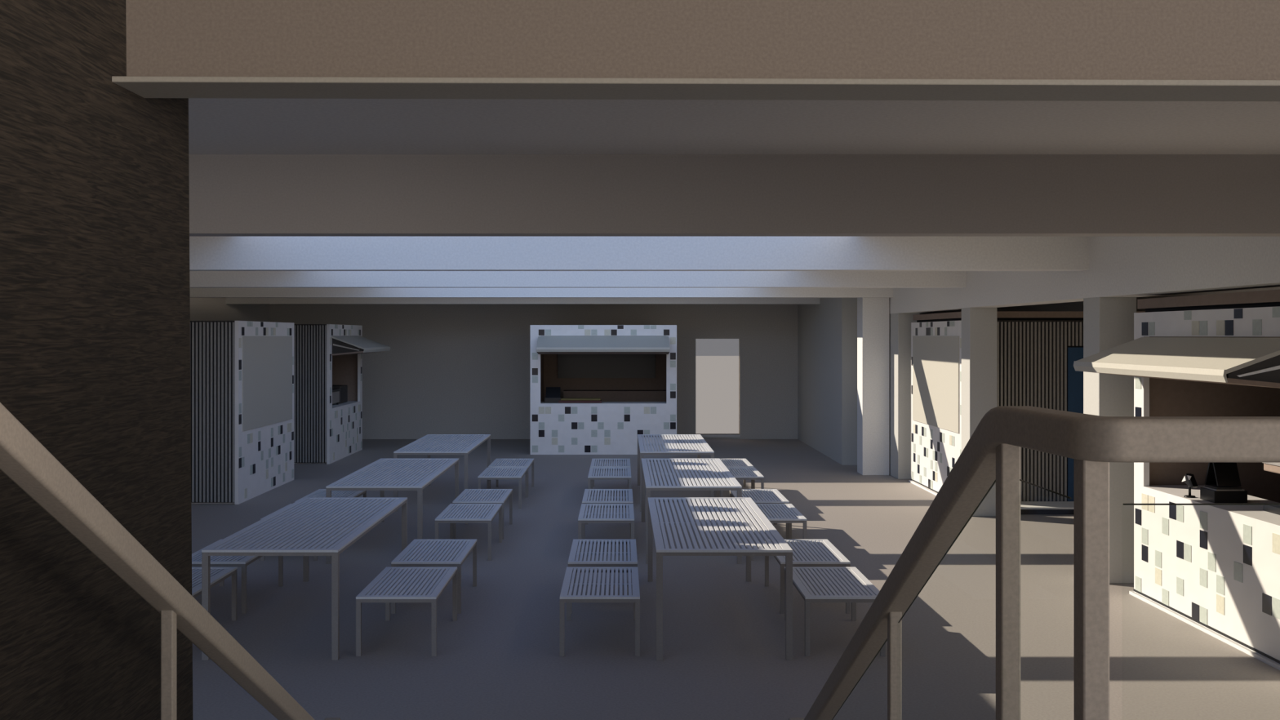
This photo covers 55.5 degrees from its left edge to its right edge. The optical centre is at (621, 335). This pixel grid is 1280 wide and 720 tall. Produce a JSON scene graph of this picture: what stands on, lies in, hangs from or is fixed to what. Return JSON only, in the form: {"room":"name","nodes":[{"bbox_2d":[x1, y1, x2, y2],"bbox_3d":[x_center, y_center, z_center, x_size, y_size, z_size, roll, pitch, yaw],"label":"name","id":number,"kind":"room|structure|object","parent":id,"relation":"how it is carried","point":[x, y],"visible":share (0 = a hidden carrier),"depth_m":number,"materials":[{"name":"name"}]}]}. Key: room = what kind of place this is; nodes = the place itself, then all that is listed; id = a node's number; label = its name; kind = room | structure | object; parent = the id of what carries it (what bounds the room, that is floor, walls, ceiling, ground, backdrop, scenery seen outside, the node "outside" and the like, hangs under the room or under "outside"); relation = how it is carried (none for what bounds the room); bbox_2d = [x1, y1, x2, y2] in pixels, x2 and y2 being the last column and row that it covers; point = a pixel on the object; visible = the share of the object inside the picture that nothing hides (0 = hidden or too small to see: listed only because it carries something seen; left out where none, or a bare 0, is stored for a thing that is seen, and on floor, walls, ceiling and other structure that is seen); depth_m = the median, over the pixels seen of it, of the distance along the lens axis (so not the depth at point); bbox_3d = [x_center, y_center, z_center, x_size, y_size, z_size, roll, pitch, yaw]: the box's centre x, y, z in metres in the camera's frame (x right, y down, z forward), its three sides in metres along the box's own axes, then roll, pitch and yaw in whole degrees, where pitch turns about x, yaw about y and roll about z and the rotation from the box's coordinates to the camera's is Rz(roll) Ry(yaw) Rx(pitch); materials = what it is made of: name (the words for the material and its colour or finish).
{"room":"food court","nodes":[
{"label":"food court","id":0,"kind":"room"},
{"bbox_2d":[0,0,192,719],"bbox_3d":[-1.377,-0.150,-0.555,0.246,4.900,8.290,0,0,0],"label":"wall","id":1,"kind":"structure","parent":0,"point":[95,289],"depth_m":2.91,"materials":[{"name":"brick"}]},
{"bbox_2d":[190,297,269,321],"bbox_3d":[-7.900,0.500,12.000,0.200,3.600,30.000,0,0,0],"label":"wall","id":2,"kind":"structure","parent":0,"point":[201,308],"depth_m":23.91,"materials":[{"name":"paint"}]},
{"bbox_2d":[190,287,893,297],"bbox_3d":[-1.690,-0.810,19.910,12.220,0.380,0.220,0,0,0],"label":"ceiling beam","id":3,"kind":"structure","parent":2,"relation":"attached to","point":[195,292],"depth_m":19.80,"materials":[{"name":"paint"}]},
{"bbox_2d":[189,271,965,287],"bbox_3d":[-1.690,-0.810,15.710,12.220,0.380,0.220,0,0,0],"label":"ceiling beam","id":4,"kind":"structure","parent":2,"relation":"attached to","point":[197,278],"depth_m":15.60,"materials":[{"name":"paint"}]},
{"bbox_2d":[189,236,1088,271],"bbox_3d":[-1.690,-0.810,11.610,12.220,0.380,0.220,0,0,0],"label":"ceiling beam","id":5,"kind":"structure","parent":2,"relation":"attached to","point":[206,253],"depth_m":11.50,"materials":[{"name":"paint"}]},
{"bbox_2d":[188,154,1279,236],"bbox_3d":[-1.690,-0.870,7.510,12.220,0.500,0.220,0,0,0],"label":"ceiling beam","id":6,"kind":"structure","parent":2,"relation":"attached to","point":[231,195],"depth_m":7.40,"materials":[{"name":"paint"}]},
{"bbox_2d":[269,304,961,439],"bbox_3d":[0.000,0.300,27.125,16.000,4.000,0.250,0,0,0],"label":"wall","id":7,"kind":"structure","parent":0,"point":[446,369],"depth_m":27.00,"materials":[{"name":"paint"}]},
{"bbox_2d":[700,433,740,437],"bbox_3d":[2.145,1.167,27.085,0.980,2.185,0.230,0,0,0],"label":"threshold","id":8,"kind":"structure","parent":7,"relation":"in","point":[708,435],"depth_m":26.97,"materials":[{"name":"paint"}]},
{"bbox_2d":[111,0,1279,101],"bbox_3d":[2.011,-1.468,3.207,6.596,1.665,0.210,0,0,-1],"label":"ceiling beam","id":9,"kind":"structure","parent":0,"point":[779,50],"depth_m":3.16,"materials":[{"name":"paint"}]},
{"bbox_2d":[188,97,1279,154],"bbox_3d":[0.000,-1.200,5.400,16.000,0.200,4.040,0,0,0],"label":"ceiling","id":10,"kind":"structure","parent":0,"point":[216,126],"depth_m":6.42,"materials":[{"name":"paint"}]},
{"bbox_2d":[191,439,1279,719],"bbox_3d":[0.000,2.400,11.275,16.000,0.200,31.950,0,0,0],"label":"floor","id":11,"kind":"structure","parent":0,"point":[724,633],"depth_m":9.76,"materials":[{"name":"grey concrete"}]},
{"bbox_2d":[191,566,237,620],"bbox_3d":[-3.393,2.087,9.285,0.575,0.427,1.130,0,0,0],"label":"slatted bench","id":12,"kind":"object","parent":11,"relation":"on","point":[218,574],"visible":0.27,"depth_m":9.69,"materials":[{"name":"metal"}]},
{"bbox_2d":[191,538,283,613],"bbox_3d":[-3.393,2.087,10.625,0.575,0.427,1.130,0,0,0],"label":"slatted bench","id":13,"kind":"object","parent":11,"relation":"on","point":[242,562],"visible":0.34,"depth_m":10.15,"materials":[{"name":"metal"}]},
{"bbox_2d":[190,320,293,504],"bbox_3d":[-6.477,1.050,17.985,2.566,2.500,2.830,0,0,0],"label":"kiosk","id":14,"kind":"object","parent":11,"relation":"on","point":[242,372],"visible":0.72,"depth_m":16.62,"materials":[{"name":"white tile"}]},
{"bbox_2d":[242,336,292,431],"bbox_3d":[-5.217,0.662,17.985,0.046,1.305,2.490,0,0,0],"label":"shutter","id":15,"kind":"object","parent":14,"relation":"hanging from","point":[267,361],"depth_m":17.83,"materials":[{"name":"white metal"}]},
{"bbox_2d":[260,503,317,560],"bbox_3d":[-3.393,2.087,12.985,0.575,0.427,1.130,0,0,0],"label":"slatted bench","id":16,"kind":"object","parent":11,"relation":"on","point":[315,557],"visible":0.03,"depth_m":12.43,"materials":[{"name":"metal"}]},
{"bbox_2d":[201,497,407,660],"bbox_3d":[-2.487,1.910,10.020,0.965,0.780,2.800,0,0,0],"label":"table","id":17,"kind":"object","parent":11,"relation":"on","point":[308,526],"visible":0.98,"depth_m":9.44,"materials":[{"name":"metal"}]},
{"bbox_2d":[294,488,366,502],"bbox_3d":[-3.393,2.087,14.285,0.575,0.427,1.130,0,0,0],"label":"slatted bench","id":18,"kind":"object","parent":11,"relation":"on","point":[320,492],"visible":0.42,"depth_m":14.45,"materials":[{"name":"metal"}]},
{"bbox_2d":[293,324,390,464],"bbox_3d":[-6.186,1.050,23.125,3.148,2.500,2.750,0,0,0],"label":"kiosk","id":19,"kind":"object","parent":11,"relation":"on","point":[326,356],"visible":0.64,"depth_m":21.78,"materials":[{"name":"white tile"}]},
{"bbox_2d":[332,388,340,404],"bbox_3d":[-5.550,1.165,22.900,0.380,0.300,0.660,0,0,0],"label":"griddle","id":20,"kind":"object","parent":19,"relation":"on","point":[335,392],"visible":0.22,"depth_m":22.93,"materials":[{"name":"metal"}]},
{"bbox_2d":[332,385,347,404],"bbox_3d":[-5.550,1.145,23.700,0.320,0.340,0.600,0,0,0],"label":"bread box","id":21,"kind":"object","parent":19,"relation":"on","point":[344,388],"visible":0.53,"depth_m":23.60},
{"bbox_2d":[332,400,357,407],"bbox_3d":[-5.545,1.340,23.125,0.570,0.050,2.530,0,0,0],"label":"countertop","id":22,"kind":"structure","parent":19,"relation":"on","point":[348,402],"depth_m":23.45,"materials":[{"name":"white tile"}]},
{"bbox_2d":[325,457,458,564],"bbox_3d":[-2.487,1.910,13.650,0.965,0.780,2.800,0,0,0],"label":"table","id":23,"kind":"object","parent":11,"relation":"on","point":[383,474],"visible":0.95,"depth_m":13.18,"materials":[{"name":"metal"}]},
{"bbox_2d":[355,566,457,656],"bbox_3d":[-1.613,2.087,9.285,0.575,0.427,1.130,0,0,0],"label":"slatted bench","id":24,"kind":"object","parent":11,"relation":"on","point":[393,584],"visible":1,"depth_m":9.10,"materials":[{"name":"metal"}]},
{"bbox_2d":[391,538,476,613],"bbox_3d":[-1.613,2.087,10.625,0.575,0.427,1.130,0,0,0],"label":"slatted bench","id":25,"kind":"object","parent":11,"relation":"on","point":[420,552],"visible":0.96,"depth_m":10.48,"materials":[{"name":"metal"}]},
{"bbox_2d":[393,434,490,511],"bbox_3d":[-2.487,1.910,17.300,0.965,0.780,2.800,0,0,0],"label":"table","id":26,"kind":"object","parent":11,"relation":"on","point":[428,445],"visible":0.94,"depth_m":16.87,"materials":[{"name":"metal"}]},
{"bbox_2d":[435,503,502,560],"bbox_3d":[-1.613,2.087,12.985,0.575,0.427,1.130,0,0,0],"label":"slatted bench","id":27,"kind":"object","parent":11,"relation":"on","point":[452,513],"visible":0.98,"depth_m":12.81,"materials":[{"name":"metal"}]},
{"bbox_2d":[452,488,512,539],"bbox_3d":[-1.613,2.087,14.285,0.575,0.427,1.130,0,0,0],"label":"slatted bench","id":28,"kind":"object","parent":11,"relation":"on","point":[468,495],"visible":0.91,"depth_m":14.18,"materials":[{"name":"metal"}]},
{"bbox_2d":[477,467,528,508],"bbox_3d":[-1.613,2.087,16.715,0.575,0.427,1.130,0,0,0],"label":"slatted bench","id":29,"kind":"object","parent":11,"relation":"on","point":[489,473],"visible":0.95,"depth_m":16.46,"materials":[{"name":"metal"}]},
{"bbox_2d":[488,458,533,496],"bbox_3d":[-1.613,2.087,17.965,0.575,0.427,1.130,0,0,0],"label":"slatted bench","id":30,"kind":"object","parent":11,"relation":"on","point":[497,463],"visible":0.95,"depth_m":17.90,"materials":[{"name":"metal"}]},
{"bbox_2d":[560,566,639,656],"bbox_3d":[-0.152,2.087,9.285,0.575,0.427,1.130,0,0,0],"label":"slatted bench","id":31,"kind":"object","parent":11,"relation":"on","point":[566,596],"visible":1,"depth_m":9.04,"materials":[{"name":"metal"}]},
{"bbox_2d":[568,538,637,613],"bbox_3d":[-0.152,2.087,10.625,0.575,0.427,1.130,0,0,0],"label":"slatted bench","id":32,"kind":"object","parent":11,"relation":"on","point":[573,559],"visible":0.94,"depth_m":10.51,"materials":[{"name":"metal"}]},
{"bbox_2d":[529,324,676,454],"bbox_3d":[-0.340,1.050,24.476,2.830,2.500,3.148,0,0,0],"label":"kiosk","id":33,"kind":"object","parent":11,"relation":"on","point":[605,428],"visible":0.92,"depth_m":23.50,"materials":[{"name":"white tile"}]},
{"bbox_2d":[544,386,561,403],"bbox_3d":[-1.330,1.165,23.830,0.320,0.300,0.260,0,0,0],"label":"till","id":34,"kind":"object","parent":33,"relation":"on","point":[553,393],"visible":0.9,"depth_m":23.76,"materials":[{"name":"black plastic"}]},
{"bbox_2d":[558,398,601,403],"bbox_3d":[-0.800,1.272,23.800,0.840,0.085,0.240,0,0,0],"label":"serving tray","id":35,"kind":"object","parent":33,"relation":"on","point":[562,400],"visible":1,"depth_m":23.68,"materials":[{"name":"brown wood"}]},
{"bbox_2d":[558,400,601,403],"bbox_3d":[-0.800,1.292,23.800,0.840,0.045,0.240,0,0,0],"label":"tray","id":36,"kind":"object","parent":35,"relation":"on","point":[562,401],"depth_m":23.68,"materials":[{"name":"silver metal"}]},
{"bbox_2d":[540,401,666,403],"bbox_3d":[-0.340,1.340,23.835,2.610,0.050,0.570,0,0,0],"label":"countertop","id":37,"kind":"structure","parent":33,"relation":"on","point":[540,402],"depth_m":23.88,"materials":[{"name":"white tile"}]},
{"bbox_2d":[557,354,655,377],"bbox_3d":[-0.310,0.500,25.970,2.080,0.820,0.040,0,0,0],"label":"menu board","id":38,"kind":"object","parent":33,"relation":"attached to","point":[569,366],"visible":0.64,"depth_m":25.95,"materials":[{"name":"black plastic"}]},
{"bbox_2d":[563,390,666,401],"bbox_3d":[-0.050,1.705,25.635,2.320,1.090,0.610,0,0,0],"label":"cabinet","id":39,"kind":"object","parent":33,"relation":"on","point":[605,395],"depth_m":25.35,"materials":[{"name":"brown wood"}]},
{"bbox_2d":[563,390,666,393],"bbox_3d":[-0.050,1.180,25.635,2.320,0.040,0.610,0,0,0],"label":"countertop","id":40,"kind":"structure","parent":39,"relation":"on","point":[564,391],"depth_m":25.33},
{"bbox_2d":[577,503,634,560],"bbox_3d":[-0.152,2.087,12.985,0.575,0.427,1.130,0,0,0],"label":"slatted bench","id":41,"kind":"object","parent":11,"relation":"on","point":[582,519],"visible":0.91,"depth_m":12.80,"materials":[{"name":"metal"}]},
{"bbox_2d":[582,488,633,538],"bbox_3d":[-0.152,2.087,14.285,0.575,0.427,1.130,0,0,0],"label":"slatted bench","id":42,"kind":"object","parent":11,"relation":"on","point":[586,499],"visible":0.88,"depth_m":14.23,"materials":[{"name":"metal"}]},
{"bbox_2d":[587,467,631,508],"bbox_3d":[-0.152,2.087,16.715,0.575,0.427,1.130,0,0,0],"label":"slatted bench","id":43,"kind":"object","parent":11,"relation":"on","point":[591,477],"visible":0.91,"depth_m":16.40,"materials":[{"name":"metal"}]},
{"bbox_2d":[590,458,630,486],"bbox_3d":[-0.152,2.087,17.965,0.575,0.427,1.130,0,0,0],"label":"slatted bench","id":44,"kind":"object","parent":11,"relation":"on","point":[593,464],"visible":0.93,"depth_m":17.95,"materials":[{"name":"metal"}]},
{"bbox_2d":[637,434,714,511],"bbox_3d":[0.733,1.910,17.300,0.965,0.780,2.800,0,0,0],"label":"table","id":45,"kind":"object","parent":11,"relation":"on","point":[701,443],"visible":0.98,"depth_m":16.91,"materials":[{"name":"metal"}]},
{"bbox_2d":[641,457,742,564],"bbox_3d":[0.733,1.910,13.650,0.965,0.780,2.800,0,0,0],"label":"table","id":46,"kind":"object","parent":11,"relation":"on","point":[721,469],"visible":0.96,"depth_m":13.31,"materials":[{"name":"metal"}]},
{"bbox_2d":[648,497,792,660],"bbox_3d":[0.733,1.910,10.020,0.965,0.780,2.800,0,0,0],"label":"table","id":47,"kind":"object","parent":11,"relation":"on","point":[748,506],"visible":1,"depth_m":9.36,"materials":[{"name":"metal"}]},
{"bbox_2d":[707,458,753,488],"bbox_3d":[1.607,2.087,17.965,0.575,0.427,1.130,0,0,0],"label":"slatted bench","id":48,"kind":"object","parent":11,"relation":"on","point":[729,463],"visible":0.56,"depth_m":17.86,"materials":[{"name":"metal"}]},
{"bbox_2d":[714,467,764,508],"bbox_3d":[1.607,2.087,16.715,0.575,0.427,1.130,0,0,0],"label":"slatted bench","id":49,"kind":"object","parent":11,"relation":"on","point":[740,473],"visible":0.6,"depth_m":16.46,"materials":[{"name":"metal"}]},
{"bbox_2d":[728,488,789,538],"bbox_3d":[1.607,2.087,14.285,0.575,0.427,1.130,0,0,0],"label":"slatted bench","id":50,"kind":"object","parent":11,"relation":"on","point":[757,495],"visible":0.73,"depth_m":14.23,"materials":[{"name":"metal"}]},
{"bbox_2d":[742,503,806,560],"bbox_3d":[1.607,2.087,12.985,0.575,0.427,1.130,0,0,0],"label":"slatted bench","id":51,"kind":"object","parent":11,"relation":"on","point":[788,513],"visible":0.61,"depth_m":12.81,"materials":[{"name":"metal"}]},
{"bbox_2d":[764,538,850,613],"bbox_3d":[1.607,2.087,10.625,0.575,0.427,1.130,0,0,0],"label":"slatted bench","id":52,"kind":"object","parent":11,"relation":"on","point":[806,552],"visible":0.75,"depth_m":10.37,"materials":[{"name":"metal"}]},
{"bbox_2d":[784,566,885,656],"bbox_3d":[1.607,2.087,9.285,0.575,0.427,1.130,0,0,0],"label":"slatted bench","id":53,"kind":"object","parent":11,"relation":"on","point":[813,584],"visible":0.89,"depth_m":9.15,"materials":[{"name":"metal"}]},
{"bbox_2d":[857,297,889,475],"bbox_3d":[4.188,0.650,20.225,0.445,3.300,0.450,0,0,0],"label":"concrete column","id":54,"kind":"structure","parent":11,"relation":"on","point":[873,313],"depth_m":20.00,"materials":[{"name":"white concrete"}]},
{"bbox_2d":[889,313,919,479],"bbox_3d":[4.600,0.970,19.775,0.350,2.660,0.650,0,0,0],"label":"concrete column","id":55,"kind":"structure","parent":11,"relation":"on","point":[900,323],"depth_m":19.45,"materials":[{"name":"white concrete"}]},
{"bbox_2d":[961,307,997,516],"bbox_3d":[4.600,0.970,15.645,0.350,2.660,0.390,0,0,0],"label":"concrete column","id":56,"kind":"structure","parent":11,"relation":"on","point":[979,325],"depth_m":15.45,"materials":[{"name":"white concrete"}]},
{"bbox_2d":[908,311,1145,501],"bbox_3d":[5.810,0.990,17.648,2.580,2.620,2.963,0,0,0],"label":"kiosk","id":57,"kind":"object","parent":11,"relation":"on","point":[1037,351],"visible":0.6,"depth_m":16.23,"materials":[{"name":"white tile"}]},
{"bbox_2d":[912,336,959,433],"bbox_3d":[4.557,0.662,17.650,0.046,1.305,2.560,0,0,0],"label":"shutter","id":58,"kind":"object","parent":57,"relation":"hanging from","point":[935,359],"depth_m":17.49,"materials":[{"name":"white metal"}]},
{"bbox_2d":[1020,501,1073,514],"bbox_3d":[6.225,2.250,15.850,2.750,0.100,0.560,0,0,0],"label":"step","id":59,"kind":"structure","parent":11,"relation":"on","point":[1026,507],"depth_m":15.63,"materials":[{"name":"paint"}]},
{"bbox_2d":[1083,297,1136,583],"bbox_3d":[4.600,0.970,11.465,0.350,2.660,0.390,0,0,0],"label":"concrete column","id":60,"kind":"structure","parent":11,"relation":"on","point":[1108,322],"depth_m":11.27,"materials":[{"name":"white concrete"}]},
{"bbox_2d":[1073,289,1279,670],"bbox_3d":[5.526,0.990,9.315,3.148,2.620,3.030,0,0,0],"label":"kiosk","id":61,"kind":"object","parent":11,"relation":"on","point":[1214,569],"visible":0.87,"depth_m":9.55,"materials":[{"name":"white tile"}]},
{"bbox_2d":[1182,473,1198,497],"bbox_3d":[4.620,1.220,9.890,0.090,0.190,0.200,0,0,0],"label":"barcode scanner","id":62,"kind":"object","parent":61,"relation":"on","point":[1188,478],"visible":1,"depth_m":9.86,"materials":[{"name":"black plastic"}]},
{"bbox_2d":[1149,484,1279,523],"bbox_3d":[4.885,1.340,9.315,0.570,0.050,2.750,0,0,0],"label":"countertop","id":63,"kind":"structure","parent":61,"relation":"on","point":[1257,511],"depth_m":9.58,"materials":[{"name":"white tile"}]},
{"bbox_2d":[1200,462,1247,502],"bbox_3d":[4.780,1.155,9.660,0.260,0.320,0.240,0,0,0],"label":"cash register","id":64,"kind":"object","parent":61,"relation":"on","point":[1222,483],"visible":0.95,"depth_m":9.59,"materials":[{"name":"black plastic"}]},
{"bbox_2d":[1262,462,1279,515],"bbox_3d":[5.014,1.095,8.720,0.412,0.440,0.840,0,0,0],"label":"coffee machine","id":65,"kind":"object","parent":61,"relation":"on","point":[1270,467],"visible":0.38,"depth_m":9.01,"materials":[{"name":"black plastic"}]},
{"bbox_2d":[1262,505,1279,515],"bbox_3d":[5.020,1.290,8.720,0.400,0.050,0.840,0,0,0],"label":"drip tray","id":66,"kind":"object","parent":65,"relation":"on","point":[1275,509],"depth_m":9.01,"materials":[{"name":"black plastic"}]},
{"bbox_3d":[1.075,1.710,0.710,4.650,1.180,6.620,0,0,0],"label":"staircase","id":67,"kind":"structure","parent":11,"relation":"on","visible":0},
{"bbox_2d":[0,402,341,719],"bbox_3d":[-0.992,1.069,1.895,0.056,2.126,4.590,0,0,0],"label":"stair handrail","id":68,"kind":"object","parent":67,"relation":"on","point":[24,460],"visible":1,"depth_m":2.47,"materials":[{"name":"metal"}]},
{"bbox_2d":[787,405,1279,719],"bbox_3d":[1.987,1.178,2.881,2.826,2.141,2.618,0,0,0],"label":"stair handrail","id":69,"kind":"object","parent":67,"relation":"on","point":[991,455],"visible":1,"depth_m":1.77,"materials":[{"name":"metal"}]},
{"bbox_2d":[797,297,857,465],"bbox_3d":[4.335,0.650,24.300,0.830,3.300,5.400,0,0,0],"label":"wall","id":70,"kind":"structure","parent":0,"point":[827,331],"depth_m":22.96,"materials":[{"name":"paint"}]},
{"bbox_2d":[225,297,819,304],"bbox_3d":[-1.690,-0.810,24.110,12.220,0.380,0.220,0,0,0],"label":"ceiling beam","id":71,"kind":"structure","parent":70,"relation":"attached to","point":[228,300],"depth_m":24.00,"materials":[{"name":"paint"}]},
{"bbox_2d":[889,236,1279,313],"bbox_3d":[4.610,-0.678,12.500,0.380,0.647,18.200,0,0,0],"label":"ceiling beam","id":72,"kind":"structure","parent":70,"relation":"attached to","point":[1119,266],"depth_m":10.62,"materials":[{"name":"paint"}]},
{"bbox_2d":[997,286,1279,311],"bbox_3d":[7.900,0.500,15.135,0.200,3.600,23.730,0,0,0],"label":"wall","id":73,"kind":"structure","parent":0,"point":[1068,306],"depth_m":21.01,"materials":[{"name":"paint"}]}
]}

